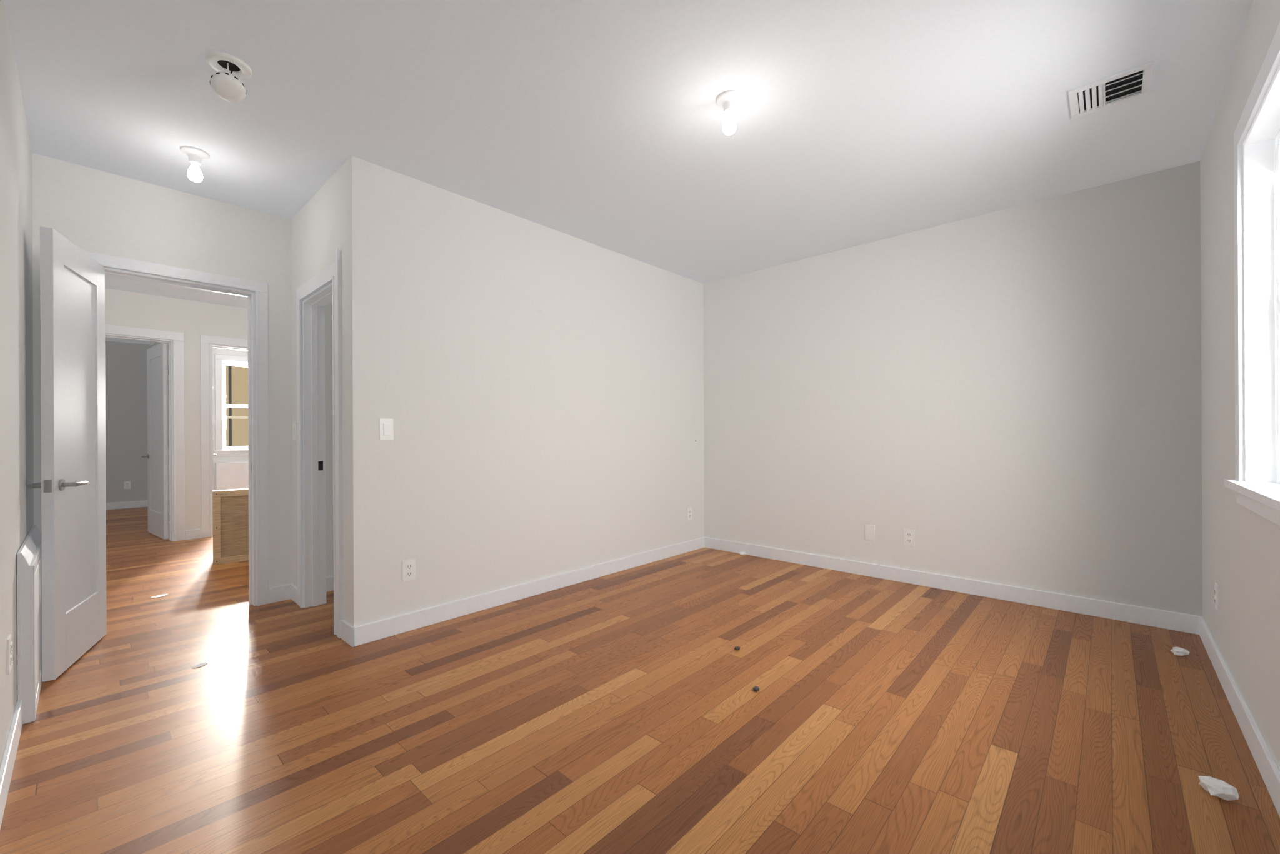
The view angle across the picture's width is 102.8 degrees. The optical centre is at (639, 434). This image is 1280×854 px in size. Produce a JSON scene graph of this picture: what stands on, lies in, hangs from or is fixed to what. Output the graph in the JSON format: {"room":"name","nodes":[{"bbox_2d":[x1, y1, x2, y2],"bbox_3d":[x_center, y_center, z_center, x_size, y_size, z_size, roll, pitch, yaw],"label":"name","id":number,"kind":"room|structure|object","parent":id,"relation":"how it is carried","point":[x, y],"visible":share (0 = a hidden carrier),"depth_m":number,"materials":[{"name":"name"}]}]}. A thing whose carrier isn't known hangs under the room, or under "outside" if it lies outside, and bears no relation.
{"room":"empty bedroom","nodes":[
{"label":"empty bedroom","id":0,"kind":"room"},
{"bbox_2d":[0,0,33,765],"bbox_3d":[-1.565,-0.177,1.119,4.542,2.550,0.120,0,0,43],"label":"wall","id":1,"kind":"structure","parent":0,"point":[16,285],"depth_m":1.85,"materials":[{"name":"paint"}]},
{"bbox_2d":[6,633,12,674],"bbox_3d":[-2.120,0.737,1.721,0.072,0.117,0.009,0,0,43],"label":"outlet","id":2,"kind":"object","parent":1,"relation":"attached to","point":[9,644],"visible":1,"depth_m":1.70,"materials":[{"name":"plastic"}]},
{"bbox_2d":[26,226,106,681],"bbox_3d":[-2.790,0.086,2.533,0.160,2.012,0.635,0,0,-31],"label":"door leaf","id":3,"kind":"structure","parent":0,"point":[72,484],"depth_m":2.45,"materials":[{"name":"paint"}]},
{"bbox_2d":[105,340,153,503],"bbox_3d":[-7.339,-0.149,5.759,3.900,2.550,2.945,0,0,43],"label":"wall","id":4,"kind":"structure","parent":0,"point":[125,363],"depth_m":7.87,"materials":[{"name":"grey paint"}]},
{"bbox_2d":[124,481,130,488],"bbox_3d":[-7.896,0.774,7.875,0.009,0.117,0.072,0,0,43],"label":"outlet","id":5,"kind":"object","parent":4,"relation":"attached to","point":[127,484],"visible":1,"depth_m":7.88,"materials":[{"name":"plastic"}]},
{"bbox_2d":[0,500,1279,829],"bbox_3d":[-3.152,1.055,4.601,12.372,0.100,4.724,0,0,33],"label":"baseboard","id":6,"kind":"structure","parent":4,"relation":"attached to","point":[1269,771],"depth_m":3.14,"materials":[{"name":"paint"}]},
{"bbox_2d":[153,341,169,512],"bbox_3d":[-6.302,-0.154,6.888,3.900,2.550,0.120,0,0,43],"label":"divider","id":7,"kind":"object","parent":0,"point":[155,343],"depth_m":6.64,"materials":[{"name":"white wood"}]},
{"bbox_2d":[105,288,247,529],"bbox_3d":[-4.851,-0.161,5.496,0.120,2.550,2.435,0,0,43],"label":"wall","id":8,"kind":"structure","parent":0,"point":[194,319],"depth_m":5.46,"materials":[{"name":"paint"}]},
{"bbox_2d":[141,342,169,539],"bbox_3d":[-5.311,0.064,5.629,0.755,2.080,0.160,0,0,37],"label":"door leaf","id":9,"kind":"structure","parent":8,"relation":"in","point":[157,367],"depth_m":5.56,"materials":[{"name":"paint"}]},
{"bbox_2d":[105,324,248,541],"bbox_3d":[-4.833,0.017,5.514,0.160,2.194,1.993,0,0,43],"label":"door frame","id":10,"kind":"structure","parent":8,"relation":"attached to","point":[175,340],"depth_m":5.40,"materials":[{"name":"paint"}]},
{"bbox_2d":[213,354,248,456],"bbox_3d":[-5.513,-0.404,7.357,0.152,1.396,0.974,0,0,43],"label":"window","id":11,"kind":"structure","parent":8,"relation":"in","point":[221,449],"depth_m":7.04,"materials":[{"name":"paint"}]},
{"bbox_2d":[31,152,333,587],"bbox_3d":[-2.470,-0.173,3.401,0.120,2.550,2.015,0,0,43],"label":"wall","id":12,"kind":"structure","parent":0,"point":[98,211],"depth_m":3.13,"materials":[{"name":"paint"}]},
{"bbox_2d":[83,250,269,606],"bbox_3d":[-2.770,0.058,3.074,0.160,2.092,0.859,0,0,43],"label":"door frame","id":13,"kind":"structure","parent":12,"relation":"attached to","point":[256,292],"depth_m":3.30,"materials":[{"name":"paint"}]},
{"bbox_2d":[213,347,248,489],"bbox_3d":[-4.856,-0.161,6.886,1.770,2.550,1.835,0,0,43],"label":"window frame","id":14,"kind":"structure","parent":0,"point":[222,351],"depth_m":7.04,"materials":[{"name":"white wood"}]},
{"bbox_2d":[290,164,346,621],"bbox_3d":[-1.924,-0.176,3.138,1.040,2.550,0.120,0,0,43],"label":"wall","id":15,"kind":"structure","parent":0,"point":[317,229],"depth_m":3.08,"materials":[{"name":"paint"}]},
{"bbox_2d":[293,422,296,439],"bbox_3d":[-2.288,-0.024,3.385,0.072,0.117,0.010,0,0,43],"label":"light switch","id":16,"kind":"object","parent":15,"relation":"attached to","point":[294,424],"visible":1,"depth_m":3.37,"materials":[{"name":"plastic"}]},
{"bbox_2d":[296,248,343,638],"bbox_3d":[-1.877,0.047,3.083,0.812,2.105,0.141,0,0,43],"label":"door frame","id":17,"kind":"structure","parent":15,"relation":"attached to","point":[325,288],"depth_m":3.26,"materials":[{"name":"paint"}]},
{"bbox_2d":[318,460,323,470],"bbox_3d":[-2.074,0.200,3.315,0.002,0.060,0.035,0,0,43],"label":"strike plate","id":18,"kind":"object","parent":17,"relation":"attached to","point":[320,463],"visible":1,"depth_m":3.31,"materials":[{"name":"brown metal"}]},
{"bbox_2d":[343,155,704,626],"bbox_3d":[-0.481,-0.183,3.850,0.120,2.550,3.122,0,0,43],"label":"wall","id":19,"kind":"structure","parent":0,"point":[541,387],"depth_m":3.30,"materials":[{"name":"paint"}]},
{"bbox_2d":[379,418,393,439],"bbox_3d":[-1.377,-0.029,2.780,0.010,0.117,0.072,0,0,43],"label":"light switch","id":20,"kind":"object","parent":19,"relation":"attached to","point":[386,425],"visible":1,"depth_m":2.78,"materials":[{"name":"plastic"}]},
{"bbox_2d":[401,558,415,581],"bbox_3d":[-1.295,0.758,2.866,0.009,0.117,0.072,0,0,43],"label":"outlet","id":21,"kind":"object","parent":19,"relation":"attached to","point":[409,565],"visible":1,"depth_m":2.86,"materials":[{"name":"plastic"}]},
{"bbox_2d":[686,506,691,520],"bbox_3d":[0.465,0.739,4.780,0.009,0.117,0.072,0,0,43],"label":"outlet","id":22,"kind":"object","parent":19,"relation":"attached to","point":[689,509],"visible":1,"depth_m":4.77,"materials":[{"name":"plastic"}]},
{"bbox_2d":[4,0,1253,344],"bbox_3d":[-3.338,-1.494,4.347,11.752,0.100,6.490,0,0,43],"label":"ceiling","id":23,"kind":"structure","parent":0,"point":[599,122],"depth_m":2.26,"materials":[{"name":"paint"}]},
{"bbox_2d":[180,145,209,165],"bbox_3d":[-2.280,-1.420,2.620,0.116,0.058,0.116,0,0,43],"label":"socket","id":24,"kind":"object","parent":23,"relation":"attached to","point":[195,154],"depth_m":2.60,"materials":[{"name":"white ceramic"}]},
{"bbox_2d":[186,161,203,182],"bbox_3d":[-2.279,-1.346,2.620,0.062,0.095,0.062,0,0,43],"label":"light","id":25,"kind":"object","parent":24,"relation":"attached to","point":[194,173],"depth_m":2.60,"materials":[{"name":"white glass"}]},
{"bbox_2d":[205,51,251,102],"bbox_3d":[-1.613,-1.393,2.006,0.144,0.119,0.144,0,0,23],"label":"smoke detector","id":26,"kind":"object","parent":23,"relation":"attached to","point":[226,83],"visible":1,"depth_m":2.00,"materials":[{"name":"plastic"}]},
{"bbox_2d":[715,90,743,114],"bbox_3d":[0.389,-1.433,2.225,0.116,0.058,0.116,0,0,43],"label":"socket","id":27,"kind":"object","parent":23,"relation":"attached to","point":[727,100],"depth_m":2.20,"materials":[{"name":"white ceramic"}]},
{"bbox_2d":[722,110,736,134],"bbox_3d":[0.389,-1.359,2.225,0.062,0.095,0.062,0,0,43],"label":"light","id":28,"kind":"object","parent":27,"relation":"attached to","point":[729,125],"depth_m":2.21,"materials":[{"name":"white glass"}]},
{"bbox_2d":[1068,60,1153,118],"bbox_3d":[2.007,-1.462,2.186,0.258,0.021,0.250,0,0,43],"label":"ceiling vent","id":29,"kind":"object","parent":23,"relation":"in","point":[1134,82],"visible":1,"depth_m":2.17,"materials":[{"name":"metal"}]},
{"bbox_2d":[0,506,1279,853],"bbox_3d":[-3.325,1.156,4.347,11.752,0.100,6.490,0,0,43],"label":"floor","id":30,"kind":"structure","parent":0,"point":[620,712],"depth_m":1.93,"materials":[{"name":"brown wood"}]},
{"bbox_2d":[16,524,41,724],"bbox_3d":[-2.678,0.776,2.260,0.932,0.655,0.042,0,0,43],"label":"radiator cover","id":31,"kind":"object","parent":30,"relation":"on","point":[29,555],"visible":0.77,"depth_m":1.96,"materials":[{"name":"paint"}]},
{"bbox_2d":[150,593,168,597],"bbox_3d":[-3.291,1.104,3.506,0.064,0.004,0.100,0,0,23],"label":"paper scrap","id":32,"kind":"object","parent":30,"relation":"on","point":[163,594],"visible":1,"depth_m":3.50,"materials":[{"name":"white paper"}]},
{"bbox_2d":[191,662,207,667],"bbox_3d":[-2.099,1.098,2.437,0.040,0.003,0.056,0,0,9],"label":"paper scrap","id":33,"kind":"object","parent":30,"relation":"on","point":[202,664],"visible":1,"depth_m":2.44,"materials":[{"name":"white paper"}]},
{"bbox_2d":[212,488,248,564],"bbox_3d":[-3.403,0.794,4.650,0.740,0.625,0.142,0,0,-40],"label":"cabinet","id":34,"kind":"object","parent":30,"relation":"on","point":[230,507],"visible":0.46,"depth_m":4.45,"materials":[{"name":"brown wood"}]},
{"bbox_2d":[215,461,248,489],"bbox_3d":[-5.442,0.747,7.296,0.102,0.740,0.950,0,0,43],"label":"radiator cover","id":35,"kind":"object","parent":30,"relation":"on","point":[228,475],"visible":0.25,"depth_m":7.04,"materials":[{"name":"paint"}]},
{"bbox_2d":[734,646,739,649],"bbox_3d":[0.492,1.079,2.586,0.030,0.017,0.022,0,0,7],"label":"chip","id":36,"kind":"object","parent":30,"relation":"on","point":[736,647],"visible":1,"depth_m":2.58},
{"bbox_2d":[738,551,746,554],"bbox_3d":[0.922,1.070,4.615,0.072,0.030,0.051,0,0,-3],"label":"paper scrap","id":37,"kind":"object","parent":30,"relation":"on","point":[740,553],"visible":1,"depth_m":4.60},
{"bbox_2d":[753,685,759,691],"bbox_3d":[0.494,1.079,2.173,0.025,0.017,0.032,0,0,-22],"label":"chip","id":38,"kind":"object","parent":30,"relation":"on","point":[756,688],"visible":1,"depth_m":2.16,"materials":[{"name":"grey stone"}]},
{"bbox_2d":[1170,646,1189,655],"bbox_3d":[2.644,1.060,2.503,0.076,0.034,0.049,0,0,-1],"label":"paper scrap","id":39,"kind":"object","parent":30,"relation":"on","point":[1177,650],"visible":1,"depth_m":2.49,"materials":[{"name":"white paper"}]},
{"bbox_2d":[1198,775,1238,800],"bbox_3d":[1.734,1.062,1.534,0.069,0.047,0.093,0,0,5],"label":"paper scrap","id":40,"kind":"object","parent":30,"relation":"on","point":[1219,788],"visible":1,"depth_m":1.52,"materials":[{"name":"white paper"}]},
{"bbox_2d":[703,160,1202,616],"bbox_3d":[1.861,-0.194,3.899,3.502,2.550,0.120,0,0,43],"label":"wall","id":41,"kind":"structure","parent":0,"point":[1017,390],"depth_m":3.41,"materials":[{"name":"paint"}]},
{"bbox_2d":[865,524,874,540],"bbox_3d":[1.758,0.748,3.912,0.072,0.117,0.006,0,0,43],"label":"outlet","id":42,"kind":"object","parent":41,"relation":"attached to","point":[869,529],"visible":1,"depth_m":3.91,"materials":[{"name":"plastic"}]},
{"bbox_2d":[903,528,914,546],"bbox_3d":[1.961,0.748,3.724,0.072,0.117,0.009,0,0,43],"label":"outlet","id":43,"kind":"object","parent":41,"relation":"attached to","point":[909,535],"visible":1,"depth_m":3.72,"materials":[{"name":"plastic"}]},
{"bbox_2d":[1200,0,1279,770],"bbox_3d":[1.587,-0.193,1.104,0.120,2.550,4.365,0,0,43],"label":"wall","id":44,"kind":"structure","parent":0,"point":[1240,547],"depth_m":2.08,"materials":[{"name":"paint"}]},
{"bbox_2d":[1214,582,1218,611],"bbox_3d":[2.662,0.748,2.362,0.009,0.117,0.072,0,0,43],"label":"outlet","id":45,"kind":"object","parent":44,"relation":"attached to","point":[1216,587],"visible":1,"depth_m":2.35,"materials":[{"name":"plastic"}]},
{"bbox_2d":[1224,22,1279,526],"bbox_3d":[1.935,-0.441,1.518,0.152,1.396,1.071,0,0,43],"label":"window","id":46,"kind":"structure","parent":44,"relation":"in","point":[1256,161],"depth_m":1.83,"materials":[{"name":"paint"}]},
{"label":"outside","id":47,"kind":"structure","parent":0,"visible":0},
{"bbox_2d":[225,361,248,446],"bbox_3d":[-8.404,-1.169,13.360,1.550,5.800,7.700,0,0,43],"label":"building","id":48,"kind":"structure","parent":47,"point":[237,377],"depth_m":11.54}
]}

